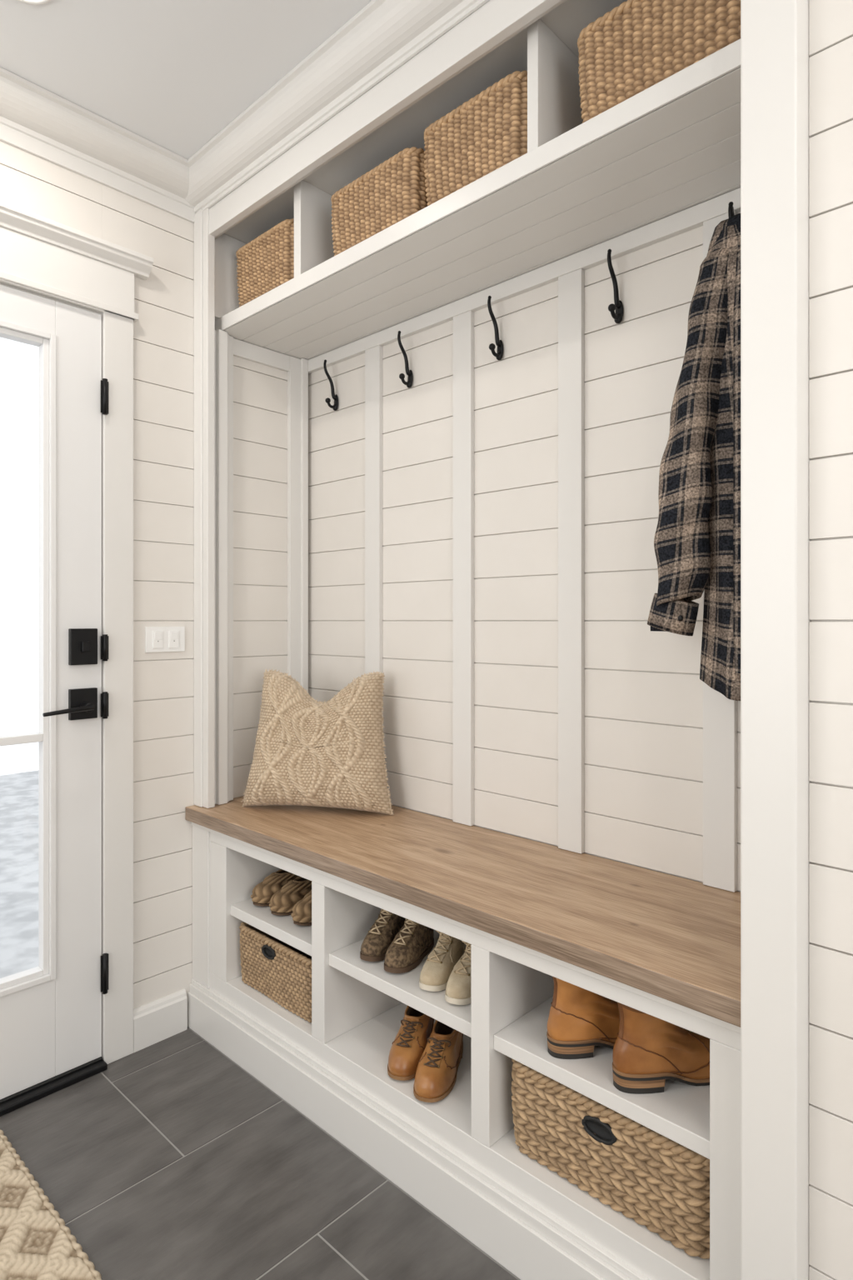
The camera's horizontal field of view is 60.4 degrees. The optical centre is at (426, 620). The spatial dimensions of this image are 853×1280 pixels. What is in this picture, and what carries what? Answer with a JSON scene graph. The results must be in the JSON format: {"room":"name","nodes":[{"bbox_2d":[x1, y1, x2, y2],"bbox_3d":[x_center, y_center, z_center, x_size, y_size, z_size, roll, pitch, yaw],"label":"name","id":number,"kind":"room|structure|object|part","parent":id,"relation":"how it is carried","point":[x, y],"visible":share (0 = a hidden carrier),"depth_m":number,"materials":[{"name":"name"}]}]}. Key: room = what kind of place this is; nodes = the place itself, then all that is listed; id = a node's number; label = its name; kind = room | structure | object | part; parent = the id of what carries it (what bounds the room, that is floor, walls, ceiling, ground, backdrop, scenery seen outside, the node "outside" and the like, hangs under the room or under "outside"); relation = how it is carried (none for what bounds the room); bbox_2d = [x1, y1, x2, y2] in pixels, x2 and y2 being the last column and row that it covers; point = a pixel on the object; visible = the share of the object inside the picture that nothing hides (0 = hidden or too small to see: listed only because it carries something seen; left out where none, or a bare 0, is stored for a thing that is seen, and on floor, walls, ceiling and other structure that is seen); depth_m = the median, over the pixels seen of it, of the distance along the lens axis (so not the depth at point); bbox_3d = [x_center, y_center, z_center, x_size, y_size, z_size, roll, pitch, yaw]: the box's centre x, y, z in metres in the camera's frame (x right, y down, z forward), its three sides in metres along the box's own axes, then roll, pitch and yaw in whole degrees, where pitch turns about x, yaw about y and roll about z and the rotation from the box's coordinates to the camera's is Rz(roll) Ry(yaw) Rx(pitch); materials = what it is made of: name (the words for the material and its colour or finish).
{"room":"mudroom","nodes":[
{"label":"mudroom","id":0,"kind":"room"},
{"bbox_2d":[0,140,194,1008],"bbox_3d":[-1.438,-0.050,1.434,0.110,2.460,3.100,0,0,43],"label":"wall","id":1,"kind":"structure","parent":0,"point":[163,333],"depth_m":2.07,"materials":[{"name":"white wood"}]},
{"bbox_2d":[0,284,101,1099],"bbox_3d":[-1.186,0.172,1.635,0.048,1.972,0.900,0,0,43],"label":"leaf","id":2,"kind":"object","parent":1,"relation":"attached to","point":[51,1012],"visible":1,"depth_m":1.88,"materials":[{"name":"white paint"}]},
{"bbox_2d":[42,687,97,719],"bbox_3d":[-0.904,0.215,1.862,0.062,0.079,0.147,0,0,43],"label":"door handle","id":3,"kind":"object","parent":2,"relation":"attached to","point":[82,702],"depth_m":1.89,"materials":[{"name":"black metal"}]},
{"bbox_2d":[68,628,97,664],"bbox_3d":[-0.888,0.067,1.901,0.030,0.094,0.068,0,0,43],"label":"deadbolt","id":4,"kind":"object","parent":2,"relation":"attached to","point":[82,642],"visible":1,"depth_m":1.89,"materials":[{"name":"black metal"}]},
{"bbox_2d":[0,200,154,1064],"bbox_3d":[-1.158,0.094,1.610,0.053,2.172,1.142,0,0,43],"label":"trim","id":5,"kind":"structure","parent":1,"relation":"attached to","point":[39,255],"depth_m":1.96,"materials":[{"name":"white paint"}]},
{"bbox_2d":[0,66,194,223],"bbox_3d":[-1.467,-1.222,1.254,0.095,0.114,2.800,0,0,43],"label":"trim","id":6,"kind":"structure","parent":1,"relation":"attached to","point":[37,121],"depth_m":1.89,"materials":[{"name":"white paint"}]},
{"bbox_2d":[100,953,108,994],"bbox_3d":[-0.849,0.932,1.939,0.013,0.103,0.020,0,0,43],"label":"hinge","id":7,"kind":"object","parent":1,"relation":"attached to","point":[104,958],"visible":1,"depth_m":1.94,"materials":[{"name":"black metal"}]},
{"bbox_2d":[100,378,108,414],"bbox_3d":[-0.849,-0.593,1.939,0.013,0.093,0.020,0,0,43],"label":"hinge","id":8,"kind":"object","parent":1,"relation":"attached to","point":[104,383],"visible":1,"depth_m":1.94,"materials":[{"name":"black metal"}]},
{"bbox_2d":[100,691,108,719],"bbox_3d":[-0.849,0.223,1.939,0.013,0.070,0.020,0,0,43],"label":"hinge","id":9,"kind":"object","parent":1,"relation":"attached to","point":[104,696],"visible":1,"depth_m":1.94,"materials":[{"name":"black metal"}]},
{"bbox_2d":[100,634,108,660],"bbox_3d":[-0.849,0.071,1.939,0.013,0.070,0.020,0,0,43],"label":"hinge","id":10,"kind":"object","parent":1,"relation":"attached to","point":[104,638],"visible":1,"depth_m":1.94,"materials":[{"name":"black metal"}]},
{"bbox_2d":[133,989,187,1052],"bbox_3d":[-1.578,1.124,1.194,0.016,0.112,2.560,0,0,43],"label":"baseboard","id":11,"kind":"structure","parent":1,"relation":"attached to","point":[154,1022],"depth_m":2.06,"materials":[{"name":"white paint"}]},
{"bbox_2d":[145,626,184,652],"bbox_3d":[-0.741,0.052,2.081,0.010,0.071,0.116,0,0,43],"label":"light switch","id":12,"kind":"object","parent":1,"relation":"attached to","point":[157,639],"visible":1,"depth_m":2.08,"materials":[{"name":"white plastic"}]},
{"bbox_2d":[194,208,233,808],"bbox_3d":[-0.620,-0.326,2.165,0.069,1.729,0.112,0,0,43],"label":"trim","id":13,"kind":"structure","parent":1,"relation":"attached to","point":[213,349],"depth_m":2.13,"materials":[{"name":"white paint"}]},
{"bbox_2d":[233,338,308,798],"bbox_3d":[-0.491,-0.158,2.320,0.042,1.393,0.290,0,0,43],"label":"wall","id":14,"kind":"structure","parent":1,"relation":"attached to","point":[271,387],"depth_m":2.31,"materials":[{"name":"white paint"}]},
{"bbox_2d":[0,0,371,159],"bbox_3d":[-0.031,-1.330,0.029,4.085,0.100,3.200,0,0,43],"label":"ceiling","id":15,"kind":"structure","parent":0,"point":[173,74],"depth_m":1.65,"materials":[{"name":"white paint"}]},
{"bbox_2d":[16,0,51,4],"bbox_3d":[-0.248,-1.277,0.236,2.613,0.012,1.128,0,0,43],"label":"recessed light","id":16,"kind":"object","parent":15,"relation":"in","point":[27,2],"visible":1,"depth_m":1.51,"materials":[{"name":"white paint"}]},
{"bbox_2d":[0,1026,520,1279],"bbox_3d":[-0.031,1.220,0.029,4.085,0.080,3.200,0,0,43],"label":"floor","id":17,"kind":"structure","parent":0,"point":[170,1161],"depth_m":1.53,"materials":[{"name":"grey tile"}]},
{"bbox_2d":[0,1130,101,1279],"bbox_3d":[-0.673,1.173,0.587,1.989,0.014,1.180,0,0,43],"label":"woven rug","id":18,"kind":"object","parent":17,"relation":"on","point":[36,1243],"visible":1,"depth_m":1.40,"materials":[{"name":"fabric"}]},
{"bbox_2d":[0,1056,107,1116],"bbox_3d":[-1.202,1.169,1.650,0.145,0.021,0.904,0,0,43],"label":"threshold","id":19,"kind":"object","parent":17,"relation":"on","point":[12,1102],"visible":0.45,"depth_m":1.84,"materials":[{"name":"black metal"}]},
{"bbox_2d":[185,795,740,1279],"bbox_3d":[0.028,0.860,1.746,1.586,0.640,0.448,0,0,43],"label":"storage bench","id":20,"kind":"object","parent":17,"relation":"on","point":[665,947],"visible":0.71,"depth_m":1.47,"materials":[{"name":"white paint"}]},
{"bbox_2d":[239,922,311,1022],"bbox_3d":[-0.291,0.919,2.035,0.363,0.159,0.332,0,0,43],"label":"seagrass basket","id":21,"kind":"object","parent":20,"relation":"on","point":[275,968],"visible":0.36,"depth_m":1.91,"materials":[{"name":"wicker"}]},
{"bbox_2d":[250,869,299,906],"bbox_3d":[-0.417,0.753,2.100,0.078,0.072,0.210,0,0,31],"label":"slipper","id":22,"kind":"object","parent":20,"relation":"on","point":[262,895],"visible":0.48,"depth_m":2.04,"materials":[{"name":"brown fabric"}]},
{"bbox_2d":[269,876,312,915],"bbox_3d":[-0.353,0.753,2.037,0.078,0.072,0.210,0,0,31],"label":"slipper","id":23,"kind":"object","parent":20,"relation":"on","point":[282,902],"visible":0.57,"depth_m":1.98,"materials":[{"name":"brown fabric"}]},
{"bbox_2d":[290,890,311,925],"bbox_3d":[-0.282,0.753,1.972,0.078,0.072,0.210,0,0,31],"label":"slipper","id":24,"kind":"object","parent":20,"relation":"on","point":[302,914],"visible":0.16,"depth_m":1.89,"materials":[{"name":"brown fabric"}]},
{"bbox_2d":[241,669,394,814],"bbox_3d":[-0.310,0.340,2.102,0.460,0.397,0.200,0,0,11],"label":"throw pillow","id":25,"kind":"object","parent":20,"relation":"on","point":[308,752],"visible":1,"depth_m":2.03,"materials":[{"name":"beige fabric"}]},
{"bbox_2d":[360,909,405,961],"bbox_3d":[-0.099,0.730,1.780,0.070,0.118,0.201,0,0,23],"label":"boot","id":26,"kind":"object","parent":20,"relation":"on","point":[374,947],"visible":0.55,"depth_m":1.73,"materials":[{"name":"brown fabric"}]},
{"bbox_2d":[384,918,434,973],"bbox_3d":[-0.036,0.730,1.722,0.070,0.118,0.201,0,0,28],"label":"boot","id":27,"kind":"object","parent":20,"relation":"on","point":[414,941],"visible":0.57,"depth_m":1.68,"materials":[{"name":"brown fabric"}]},
{"bbox_2d":[387,1005,434,1080],"bbox_3d":[-0.031,0.951,1.702,0.084,0.097,0.242,0,0,14],"label":"shoe","id":28,"kind":"object","parent":20,"relation":"on","point":[410,1042],"visible":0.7,"depth_m":1.64,"materials":[{"name":"brown leather"}]},
{"bbox_2d":[413,1020,463,1102],"bbox_3d":[0.034,0.951,1.629,0.084,0.096,0.242,0,0,19],"label":"shoe","id":29,"kind":"object","parent":20,"relation":"on","point":[436,1076],"visible":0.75,"depth_m":1.57,"materials":[{"name":"brown leather"}]},
{"bbox_2d":[419,930,465,991],"bbox_3d":[0.041,0.735,1.645,0.070,0.109,0.201,0,0,23],"label":"sneaker","id":30,"kind":"object","parent":20,"relation":"on","point":[435,974],"visible":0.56,"depth_m":1.59,"materials":[{"name":"beige fabric"}]},
{"bbox_2d":[445,940,471,1004],"bbox_3d":[0.099,0.735,1.588,0.070,0.108,0.201,0,0,28],"label":"sneaker","id":31,"kind":"object","parent":20,"relation":"on","point":[458,989],"visible":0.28,"depth_m":1.52,"materials":[{"name":"beige fabric"}]},
{"bbox_3d":[0.021,0.559,1.738,1.584,0.038,0.428,0,0,44],"label":"wooden seat","id":32,"kind":"part","parent":20,"relation":"part of","materials":[{"name":"brown wood"}]},
{"bbox_2d":[546,976,619,1059],"bbox_3d":[0.345,0.712,1.384,0.264,0.155,0.098,0,0,-22],"label":"boot","id":33,"kind":"object","parent":20,"relation":"on","point":[580,1019],"visible":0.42,"depth_m":1.33,"materials":[{"name":"brown leather"}]},
{"bbox_2d":[511,1058,709,1259],"bbox_3d":[0.404,0.914,1.376,0.404,0.169,0.335,0,0,43],"label":"seagrass basket","id":34,"kind":"object","parent":20,"relation":"on","point":[657,1182],"visible":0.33,"depth_m":1.23,"materials":[{"name":"wicker"}]},
{"bbox_2d":[612,1002,710,1094],"bbox_3d":[0.443,0.715,1.284,0.264,0.148,0.098,0,0,-17],"label":"boot","id":35,"kind":"object","parent":20,"relation":"on","point":[649,1050],"visible":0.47,"depth_m":1.23,"materials":[{"name":"brown leather"}]},
{"bbox_2d":[308,187,740,892],"bbox_3d":[0.171,-0.139,1.896,1.586,1.431,0.037,0,0,43],"label":"wall","id":36,"kind":"structure","parent":0,"point":[482,531],"depth_m":1.80,"materials":[{"name":"white paint"}]},
{"bbox_2d":[323,359,338,410],"bbox_3d":[-0.301,-0.739,2.302,0.020,0.152,0.053,0,0,43],"label":"coat hook","id":37,"kind":"object","parent":36,"relation":"attached to","point":[335,397],"visible":1,"depth_m":2.30,"materials":[{"name":"black metal"}]},
{"bbox_2d":[397,330,413,388],"bbox_3d":[-0.062,-0.739,2.074,0.020,0.152,0.053,0,0,43],"label":"coat hook","id":38,"kind":"object","parent":36,"relation":"attached to","point":[409,372],"visible":1,"depth_m":2.08,"materials":[{"name":"black metal"}]},
{"bbox_2d":[209,0,740,359],"bbox_3d":[0.042,-1.067,1.760,1.586,0.423,0.410,0,0,43],"label":"cubby shelf","id":39,"kind":"object","parent":36,"relation":"attached to","point":[672,147],"visible":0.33,"depth_m":1.57,"materials":[{"name":"white paint"}]},
{"bbox_2d":[235,218,294,307],"bbox_3d":[-0.380,-0.992,2.154,0.298,0.191,0.264,0,0,43],"label":"wicker basket","id":40,"kind":"object","parent":39,"relation":"in","point":[266,262],"visible":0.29,"depth_m":2.04,"materials":[{"name":"brown wicker"}]},
{"bbox_2d":[330,146,427,255],"bbox_3d":[-0.053,-0.986,1.844,0.320,0.179,0.261,0,0,43],"label":"wicker basket","id":41,"kind":"object","parent":39,"relation":"in","point":[392,192],"visible":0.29,"depth_m":1.73,"materials":[{"name":"brown wicker"}]},
{"bbox_2d":[424,70,527,205],"bbox_3d":[0.174,-0.993,1.625,0.296,0.193,0.265,0,0,43],"label":"wicker basket","id":42,"kind":"object","parent":39,"relation":"in","point":[488,132],"visible":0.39,"depth_m":1.51,"materials":[{"name":"brown wicker"}]},
{"bbox_2d":[577,0,740,123],"bbox_3d":[0.480,-0.992,1.336,0.346,0.191,0.266,0,0,43],"label":"wicker basket","id":43,"kind":"object","parent":39,"relation":"in","point":[637,45],"visible":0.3,"depth_m":1.26,"materials":[{"name":"brown wicker"}]},
{"bbox_2d":[487,295,503,359],"bbox_3d":[0.172,-0.739,1.852,0.020,0.152,0.053,0,0,43],"label":"coat hook","id":44,"kind":"object","parent":36,"relation":"attached to","point":[499,342],"visible":1,"depth_m":1.85,"materials":[{"name":"black metal"}]},
{"bbox_2d":[607,249,623,323],"bbox_3d":[0.415,-0.739,1.621,0.020,0.152,0.053,0,0,43],"label":"coat hook","id":45,"kind":"object","parent":36,"relation":"attached to","point":[618,306],"visible":1,"depth_m":1.62,"materials":[{"name":"black metal"}]},
{"bbox_2d":[728,201,733,218],"bbox_3d":[0.606,-0.739,1.440,0.020,0.152,0.053,0,0,43],"label":"coat hook","id":46,"kind":"object","parent":36,"relation":"attached to","point":[731,203],"visible":0.15,"depth_m":1.42,"materials":[{"name":"black metal"}]},
{"bbox_2d":[647,207,740,700],"bbox_3d":[0.569,-0.331,1.388,0.284,0.953,0.155,0,0,32],"label":"plaid shirt","id":47,"kind":"object","parent":46,"relation":"hanging from","point":[697,537],"visible":0.48,"depth_m":1.36,"materials":[{"name":"black fabric"}]},
{"bbox_2d":[809,0,852,1279],"bbox_3d":[0.900,-0.050,1.003,3.875,2.460,0.505,0,0,43],"label":"wall","id":48,"kind":"structure","parent":0,"point":[831,22],"depth_m":0.99,"materials":[{"name":"white wood"}]},
{"bbox_2d":[185,0,489,213],"bbox_3d":[0.702,-1.232,0.794,3.874,0.094,0.080,0,0,43],"label":"trim","id":49,"kind":"structure","parent":48,"relation":"attached to","point":[384,35],"depth_m":1.68,"materials":[{"name":"white paint"}]},
{"bbox_2d":[740,0,810,1279],"bbox_3d":[0.625,-0.050,1.168,0.074,2.459,0.466,0,0,43],"label":"trim","id":50,"kind":"structure","parent":48,"relation":"attached to","point":[775,217],"depth_m":1.00,"materials":[{"name":"white paint"}]},
{"label":"outside","id":51,"kind":"structure","parent":0,"visible":0},
{"bbox_2d":[0,770,38,978],"bbox_3d":[-3.147,1.380,3.331,4.850,0.100,6.500,0,0,43],"label":"ground","id":52,"kind":"structure","parent":51,"point":[18,792],"depth_m":3.88,"materials":[{"name":"white snow"}]}
]}

